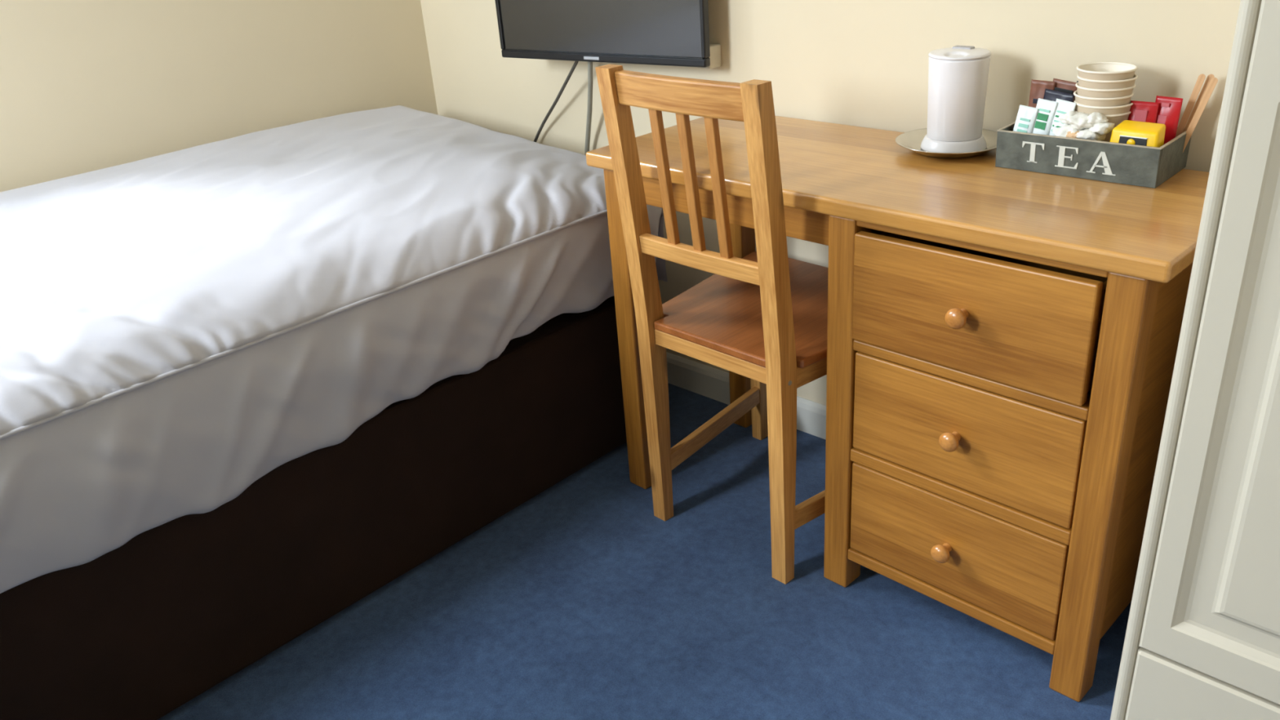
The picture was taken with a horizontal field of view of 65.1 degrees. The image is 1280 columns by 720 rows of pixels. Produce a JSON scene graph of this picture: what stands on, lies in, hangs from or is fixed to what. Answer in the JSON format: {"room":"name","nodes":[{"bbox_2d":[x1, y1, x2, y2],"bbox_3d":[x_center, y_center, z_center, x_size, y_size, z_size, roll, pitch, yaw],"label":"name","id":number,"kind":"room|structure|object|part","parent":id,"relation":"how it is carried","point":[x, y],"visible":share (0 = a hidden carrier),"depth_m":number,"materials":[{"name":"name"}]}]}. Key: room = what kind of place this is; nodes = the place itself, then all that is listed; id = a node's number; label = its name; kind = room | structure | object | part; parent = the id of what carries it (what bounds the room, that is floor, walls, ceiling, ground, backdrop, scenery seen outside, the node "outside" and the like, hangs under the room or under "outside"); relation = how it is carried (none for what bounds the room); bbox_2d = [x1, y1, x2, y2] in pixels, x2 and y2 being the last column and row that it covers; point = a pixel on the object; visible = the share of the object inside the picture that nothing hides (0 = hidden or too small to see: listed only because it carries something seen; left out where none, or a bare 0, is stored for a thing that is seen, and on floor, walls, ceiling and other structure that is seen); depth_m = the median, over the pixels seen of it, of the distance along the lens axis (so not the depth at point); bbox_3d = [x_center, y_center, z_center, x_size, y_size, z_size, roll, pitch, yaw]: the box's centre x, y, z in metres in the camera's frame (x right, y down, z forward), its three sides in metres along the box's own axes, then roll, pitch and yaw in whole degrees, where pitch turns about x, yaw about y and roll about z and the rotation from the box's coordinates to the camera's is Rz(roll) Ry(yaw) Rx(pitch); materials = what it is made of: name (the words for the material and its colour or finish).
{"room":"hotel room","nodes":[
{"label":"hotel room","id":0,"kind":"room"},
{"bbox_2d":[0,0,438,191],"bbox_3d":[-1.872,-0.683,1.823,0.120,2.450,3.400,19,34,40],"label":"wall","id":1,"kind":"structure","parent":0,"point":[86,86],"depth_m":2.52,"materials":[{"name":"beige paint"}]},
{"bbox_2d":[157,382,1131,719],"bbox_3d":[-0.507,0.909,1.250,3.640,0.100,3.640,19,34,40],"label":"floor","id":2,"kind":"structure","parent":0,"point":[578,602],"depth_m":1.88,"materials":[{"name":"blue carpet"}]},
{"bbox_2d":[0,295,626,719],"bbox_3d":[-0.993,0.119,2.178,1.049,0.558,1.920,19,34,40],"label":"bed","id":3,"kind":"object","parent":2,"relation":"on","point":[142,628],"visible":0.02,"depth_m":1.87,"materials":[{"name":"fabric"}]},
{"bbox_2d":[0,105,667,593],"bbox_3d":[-0.984,-0.118,2.069,1.121,0.394,2.024,19,34,40],"label":"duvet","id":4,"kind":"object","parent":3,"relation":"on","point":[179,329],"visible":0.94,"depth_m":1.81,"materials":[{"name":"white fabric"}]},
{"bbox_2d":[595,64,828,584],"bbox_3d":[0.263,-0.113,2.005,0.507,0.978,0.491,-26,33,-38],"label":"wooden chair","id":5,"kind":"object","parent":2,"relation":"on","point":[762,316],"visible":0.84,"depth_m":1.84,"materials":[{"name":"brown wood"}]},
{"bbox_3d":[0.001,-0.086,1.990,0.098,0.978,0.034,-26,33,-38],"label":"post","id":6,"kind":"part","parent":5,"relation":"part of","materials":[{"name":"brown wood"}]},
{"bbox_3d":[0.069,-0.440,1.669,0.036,0.058,0.306,-26,33,-38],"label":"rail","id":7,"kind":"part","parent":5,"relation":"part of","materials":[{"name":"brown wood"}]},
{"bbox_3d":[0.111,-0.183,1.816,0.029,0.036,0.306,-26,33,-38],"label":"rail","id":8,"kind":"part","parent":5,"relation":"part of","materials":[{"name":"brown wood"}]},
{"bbox_3d":[0.287,-0.106,2.033,0.443,0.018,0.491,-26,33,-38],"label":"seat","id":9,"kind":"part","parent":5,"relation":"part of","materials":[{"name":"brown wood"}]},
{"bbox_3d":[0.283,-0.015,2.397,0.036,0.460,0.035,-26,33,-38],"label":"leg","id":10,"kind":"part","parent":5,"relation":"part of","materials":[{"name":"brown wood"}]},
{"bbox_3d":[0.233,0.002,1.770,0.098,0.978,0.034,-26,33,-38],"label":"post","id":11,"kind":"part","parent":5,"relation":"part of","materials":[{"name":"brown wood"}]},
{"bbox_2d":[586,115,1208,702],"bbox_3d":[0.459,0.005,1.958,0.472,0.780,1.128,-26,33,-38],"label":"desk","id":12,"kind":"object","parent":2,"relation":"on","point":[1002,343],"visible":0.81,"depth_m":1.62,"materials":[{"name":"brown wood"}]},
{"bbox_3d":[-0.013,-0.053,2.186,0.053,0.750,0.053,-26,33,-38],"label":"leg","id":13,"kind":"part","parent":12,"relation":"part of","materials":[{"name":"brown wood"}]},
{"bbox_3d":[0.243,-0.179,2.409,0.053,0.750,0.053,-26,33,-38],"label":"leg","id":14,"kind":"part","parent":12,"relation":"part of","materials":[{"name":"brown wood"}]},
{"bbox_3d":[0.375,0.092,1.825,0.053,0.750,0.053,-26,33,-38],"label":"leg","id":15,"kind":"part","parent":12,"relation":"part of","materials":[{"name":"brown wood"}]},
{"bbox_3d":[0.497,-0.004,1.924,0.309,0.681,0.018,-26,33,-38],"label":"panel","id":16,"kind":"part","parent":12,"relation":"part of","materials":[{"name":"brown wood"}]},
{"bbox_3d":[0.522,0.331,1.730,0.036,0.034,0.034,-26,33,-38],"label":"knob","id":17,"kind":"part","parent":12,"relation":"part of","materials":[{"name":"brown wood"}]},
{"bbox_2d":[895,128,997,159],"bbox_3d":[0.573,-0.398,1.850,0.198,0.020,0.198,19,34,40],"label":"steel plate","id":18,"kind":"object","parent":12,"relation":"on","point":[912,140],"visible":0.52,"depth_m":1.85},
{"bbox_2d":[920,44,991,152],"bbox_3d":[0.572,-0.472,1.812,0.117,0.176,0.117,19,34,40],"label":"kettle","id":19,"kind":"object","parent":18,"relation":"on","point":[958,75],"visible":0.99,"depth_m":1.78,"materials":[{"name":"white plastic"}]},
{"bbox_3d":[0.566,-0.545,1.777,0.106,0.009,0.106,19,34,40],"label":"lid","id":20,"kind":"part","parent":19,"relation":"part of","materials":[{"name":"white plastic"}]},
{"bbox_3d":[0.507,0.131,1.634,0.036,0.034,0.034,-26,33,-38],"label":"knob","id":21,"kind":"part","parent":12,"relation":"part of","materials":[{"name":"brown wood"}]},
{"bbox_3d":[0.556,0.417,1.801,0.047,0.024,0.405,-26,33,-38],"label":"rail","id":22,"kind":"part","parent":12,"relation":"part of","materials":[{"name":"brown wood"}]},
{"bbox_3d":[0.486,-0.065,1.533,0.036,0.034,0.034,-26,33,-38],"label":"knob","id":23,"kind":"part","parent":12,"relation":"part of","materials":[{"name":"brown wood"}]},
{"bbox_3d":[0.651,0.266,1.843,0.336,0.190,0.398,-26,33,-38],"label":"drawer","id":24,"kind":"part","parent":12,"relation":"part of","materials":[{"name":"brown wood"}]},
{"bbox_3d":[0.541,0.218,1.705,0.047,0.025,0.405,-26,33,-38],"label":"rail","id":25,"kind":"part","parent":12,"relation":"part of","materials":[{"name":"brown wood"}]},
{"bbox_3d":[0.636,0.066,1.747,0.336,0.191,0.398,-26,33,-38],"label":"drawer","id":26,"kind":"part","parent":12,"relation":"part of","materials":[{"name":"brown wood"}]},
{"bbox_3d":[0.526,0.019,1.610,0.047,0.020,0.405,-26,33,-38],"label":"rail","id":27,"kind":"part","parent":12,"relation":"part of","materials":[{"name":"brown wood"}]},
{"bbox_3d":[0.616,-0.129,1.653,0.343,0.190,0.396,-26,33,-38],"label":"drawer","id":28,"kind":"part","parent":12,"relation":"part of","materials":[{"name":"brown wood"}]},
{"bbox_3d":[0.511,-0.179,1.514,0.047,0.013,0.405,-26,33,-38],"label":"rail","id":29,"kind":"part","parent":12,"relation":"part of","materials":[{"name":"brown wood"}]},
{"bbox_3d":[0.791,-0.006,1.884,0.012,0.681,0.405,-26,33,-38],"label":"panel","id":30,"kind":"part","parent":12,"relation":"part of","materials":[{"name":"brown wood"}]},
{"bbox_2d":[995,121,1191,188],"bbox_3d":[0.756,-0.355,1.684,0.265,0.064,0.149,19,34,40],"label":"box","id":31,"kind":"object","parent":12,"relation":"on","point":[1141,166],"visible":0.68,"depth_m":1.62,"materials":[{"name":"grey wood"}]},
{"bbox_2d":[1013,104,1038,133],"bbox_3d":[0.653,-0.385,1.718,0.043,0.098,0.015,18,33,38],"label":"sachet","id":32,"kind":"object","parent":31,"relation":"in","point":[1026,115],"visible":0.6,"depth_m":1.71,"materials":[{"name":"white paper"}]},
{"bbox_2d":[1028,79,1055,107],"bbox_3d":[0.693,-0.420,1.743,0.045,0.131,0.014,15,32,35],"label":"sachet","id":33,"kind":"object","parent":31,"relation":"in","point":[1037,87],"visible":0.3,"depth_m":1.72,"materials":[{"name":"brown paper"}]},
{"bbox_2d":[1031,97,1057,134],"bbox_3d":[0.677,-0.386,1.702,0.046,0.110,0.016,19,34,40],"label":"sachet","id":34,"kind":"object","parent":31,"relation":"in","point":[1046,108],"visible":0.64,"depth_m":1.69,"materials":[{"name":"white paper"}]},
{"bbox_2d":[1043,88,1074,102],"bbox_3d":[0.703,-0.398,1.710,0.012,0.123,0.064,-24,32,-35],"label":"sachet","id":35,"kind":"object","parent":31,"relation":"in","point":[1049,95],"visible":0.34,"depth_m":1.69,"materials":[{"name":"blue plastic"}]},
{"bbox_2d":[1048,98,1076,135],"bbox_3d":[0.701,-0.381,1.686,0.014,0.112,0.048,-26,33,-38],"label":"sachet","id":36,"kind":"object","parent":31,"relation":"in","point":[1063,106],"visible":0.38,"depth_m":1.67,"materials":[{"name":"white paper"}]},
{"bbox_2d":[1053,78,1076,102],"bbox_3d":[0.720,-0.415,1.726,0.014,0.136,0.057,-26,33,-37],"label":"sachet","id":37,"kind":"object","parent":31,"relation":"in","point":[1063,86],"visible":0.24,"depth_m":1.69,"materials":[{"name":"brown paper"}]},
{"bbox_2d":[1074,109,1131,142],"bbox_3d":[0.768,-0.374,1.680,0.091,0.091,0.091,19,34,40],"label":"paper cup","id":38,"kind":"object","parent":31,"relation":"in","point":[1117,119],"visible":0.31,"depth_m":1.63,"materials":[{"name":"beige paper"}]},
{"bbox_2d":[1074,99,1133,115],"bbox_3d":[0.767,-0.386,1.673,0.091,0.091,0.091,19,34,40],"label":"paper cup","id":39,"kind":"object","parent":38,"relation":"on","point":[1113,110],"visible":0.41,"depth_m":1.62,"materials":[{"name":"beige paper"}]},
{"bbox_2d":[1073,90,1133,112],"bbox_3d":[0.764,-0.398,1.667,0.091,0.091,0.091,19,34,40],"label":"paper cup","id":40,"kind":"object","parent":39,"relation":"on","point":[1119,101],"visible":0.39,"depth_m":1.62,"materials":[{"name":"beige paper"}]},
{"bbox_2d":[1075,82,1136,97],"bbox_3d":[0.765,-0.411,1.662,0.091,0.091,0.091,19,34,40],"label":"paper cup","id":41,"kind":"object","parent":40,"relation":"on","point":[1083,91],"visible":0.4,"depth_m":1.61,"materials":[{"name":"beige paper"}]},
{"bbox_2d":[1076,62,1137,88],"bbox_3d":[0.762,-0.435,1.650,0.091,0.091,0.091,19,34,40],"label":"paper cup","id":42,"kind":"object","parent":41,"relation":"on","point":[1102,71],"visible":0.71,"depth_m":1.63,"materials":[{"name":"beige paper"}]},
{"bbox_2d":[1077,73,1137,88],"bbox_3d":[0.765,-0.423,1.655,0.091,0.091,0.091,19,34,40],"label":"paper cup","id":43,"kind":"object","parent":41,"relation":"on","point":[1097,84],"visible":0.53,"depth_m":1.60,"materials":[{"name":"beige paper"}]},
{"bbox_2d":[1110,120,1165,147],"bbox_3d":[0.789,-0.334,1.599,0.039,0.085,0.080,-26,33,-38],"label":"packet","id":44,"kind":"object","parent":31,"relation":"in","point":[1130,132],"visible":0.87,"depth_m":1.58,"materials":[{"name":"yellow plastic"}]},
{"bbox_3d":[0.778,-0.342,1.584,0.004,0.018,0.044,-26,33,-38],"label":"label panel","id":45,"kind":"part","parent":44,"relation":"part of","materials":[{"name":"black paper"}]},
{"bbox_2d":[1128,100,1159,123],"bbox_3d":[0.816,-0.367,1.640,0.044,0.109,0.012,13,31,32],"label":"sachet","id":46,"kind":"object","parent":31,"relation":"in","point":[1141,111],"visible":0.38,"depth_m":1.62,"materials":[{"name":"red plastic"}]},
{"bbox_2d":[1155,95,1182,144],"bbox_3d":[0.846,-0.367,1.625,0.044,0.117,0.013,14,31,33],"label":"sachet","id":47,"kind":"object","parent":31,"relation":"in","point":[1169,108],"visible":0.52,"depth_m":1.61,"materials":[{"name":"red plastic"}]},
{"bbox_2d":[1175,74,1205,137],"bbox_3d":[0.878,-0.386,1.621,0.042,0.148,0.006,1,26,12],"label":"stick","id":48,"kind":"object","parent":31,"relation":"in","point":[1201,78],"visible":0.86,"depth_m":1.61,"materials":[{"name":"brown wood"}]},
{"bbox_2d":[1182,74,1214,132],"bbox_3d":[0.890,-0.385,1.620,0.046,0.147,0.007,-1,26,6],"label":"stick","id":49,"kind":"object","parent":31,"relation":"in","point":[1210,77],"visible":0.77,"depth_m":1.60,"materials":[{"name":"brown wood"}]},
{"bbox_2d":[1182,77,1217,151],"bbox_3d":[0.883,-0.376,1.603,0.048,0.147,0.004,8,28,24],"label":"stick","id":50,"kind":"object","parent":31,"relation":"in","point":[1213,82],"visible":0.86,"depth_m":1.59,"materials":[{"name":"brown wood"}]},
{"bbox_3d":[0.711,-0.333,1.680,0.043,0.027,0.042,19,34,40],"label":"bag","id":51,"kind":"object","parent":31,"relation":"in","visible":0},
{"label":"bag","id":52,"kind":"object","parent":51,"relation":"on","visible":0},
{"bbox_2d":[1052,127,1060,135],"bbox_3d":[0.703,-0.376,1.665,0.039,0.024,0.035,17,33,37],"label":"bag","id":53,"kind":"object","parent":52,"relation":"on","point":[1055,131],"visible":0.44,"depth_m":1.66,"materials":[{"name":"white plastic"}]},
{"bbox_2d":[1055,123,1080,137],"bbox_3d":[0.715,-0.376,1.654,0.050,0.032,0.050,11,30,29],"label":"bag","id":54,"kind":"object","parent":52,"relation":"on","point":[1063,131],"visible":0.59,"depth_m":1.64,"materials":[{"name":"white plastic"}]},
{"bbox_2d":[1057,110,1079,124],"bbox_3d":[0.710,-0.396,1.645,0.039,0.024,0.034,-12,27,-15],"label":"bag","id":55,"kind":"object","parent":54,"relation":"on","point":[1064,117],"visible":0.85,"depth_m":1.64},
{"bbox_2d":[1067,111,1093,129],"bbox_3d":[0.722,-0.389,1.636,0.049,0.027,0.045,10,29,27],"label":"bag","id":56,"kind":"object","parent":54,"relation":"on","point":[1079,122],"visible":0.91,"depth_m":1.63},
{"bbox_2d":[1066,130,1079,138],"bbox_3d":[0.713,-0.368,1.642,0.030,0.019,0.031,19,34,40],"label":"bag","id":57,"kind":"object","parent":52,"relation":"on","point":[1069,134],"visible":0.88,"depth_m":1.63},
{"bbox_3d":[0.736,-0.323,1.659,0.042,0.024,0.042,-18,29,-26],"label":"bag","id":58,"kind":"object","parent":31,"relation":"in","visible":0},
{"label":"bag","id":59,"kind":"object","parent":58,"relation":"on","visible":0},
{"bbox_2d":[1075,128,1106,141],"bbox_3d":[0.733,-0.366,1.636,0.049,0.032,0.042,-25,33,-37],"label":"bag","id":60,"kind":"object","parent":59,"relation":"on","point":[1086,134],"visible":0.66,"depth_m":1.62,"materials":[{"name":"white plastic"}]},
{"bbox_2d":[1088,121,1115,134],"bbox_3d":[0.744,-0.376,1.621,0.039,0.022,0.041,-16,28,-23],"label":"bag","id":61,"kind":"object","parent":60,"relation":"on","point":[1104,128],"visible":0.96,"depth_m":1.61,"materials":[{"name":"white plastic"}]},
{"bbox_2d":[1087,111,1108,124],"bbox_3d":[0.737,-0.389,1.621,0.035,0.022,0.031,5,27,18],"label":"bag","id":62,"kind":"object","parent":61,"relation":"on","point":[1095,117],"visible":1,"depth_m":1.61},
{"bbox_3d":[0.698,0.213,1.523,0.053,0.750,0.053,-26,33,-38],"label":"leg","id":63,"kind":"part","parent":12,"relation":"part of","materials":[{"name":"brown wood"}]},
{"bbox_3d":[0.827,0.120,1.616,0.309,0.681,0.018,-26,33,-38],"label":"panel","id":64,"kind":"part","parent":12,"relation":"part of","materials":[{"name":"brown wood"}]},
{"bbox_2d":[1110,0,1279,719],"bbox_3d":[1.145,-0.287,0.954,0.927,2.080,0.620,19,34,40],"label":"wardrobe","id":65,"kind":"object","parent":2,"relation":"on","point":[1202,642],"visible":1,"depth_m":1.21,"materials":[{"name":"white wood"}]},
{"bbox_3d":[1.013,0.602,1.157,0.866,0.214,0.022,19,34,40],"label":"drawer","id":66,"kind":"part","parent":65,"relation":"part of","materials":[{"name":"white wood"}]},
{"bbox_2d":[420,0,1240,404],"bbox_3d":[0.610,-0.867,1.816,3.640,2.450,0.120,19,34,40],"label":"wall","id":67,"kind":"structure","parent":0,"point":[857,63],"depth_m":2.06,"materials":[{"name":"beige paint"}]},
{"bbox_2d":[494,0,710,67],"bbox_3d":[-0.085,-0.892,2.352,0.615,0.360,0.110,14,31,33],"label":"television","id":68,"kind":"object","parent":67,"relation":"attached to","point":[669,33],"visible":1,"depth_m":2.34,"materials":[{"name":"black plastic"}]},
{"bbox_2d":[533,61,578,142],"bbox_3d":[-0.221,-0.687,2.636,0.012,0.294,0.309,-19,29,-28],"label":"cable","id":69,"kind":"object","parent":68,"relation":"hanging from","point":[575,63],"visible":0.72,"depth_m":2.63,"materials":[{"name":"grey plastic"}]},
{"bbox_2d":[584,62,592,155],"bbox_3d":[-0.129,-0.629,2.568,0.016,0.353,0.154,-11,27,-14],"label":"cable","id":70,"kind":"object","parent":68,"relation":"hanging from","point":[589,64],"visible":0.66,"depth_m":2.55,"materials":[{"name":"grey plastic"}]},
{"bbox_3d":[-0.104,-0.727,2.385,0.603,0.002,0.006,14,31,33],"label":"frame trim","id":71,"kind":"part","parent":68,"relation":"part of","materials":[{"name":"black plastic"}]},
{"bbox_2d":[697,43,721,69],"bbox_3d":[0.157,-0.689,2.275,0.038,0.049,0.043,19,34,40],"label":"wall box","id":72,"kind":"object","parent":67,"relation":"attached to","point":[715,49],"visible":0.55,"depth_m":2.26,"materials":[{"name":"beige plastic"}]},
{"bbox_2d":[666,351,826,439],"bbox_3d":[0.644,0.219,2.285,3.400,0.086,0.015,19,34,40],"label":"baseboard","id":73,"kind":"structure","parent":67,"relation":"attached to","point":[700,379],"depth_m":2.67,"materials":[{"name":"white paint"}]}
]}

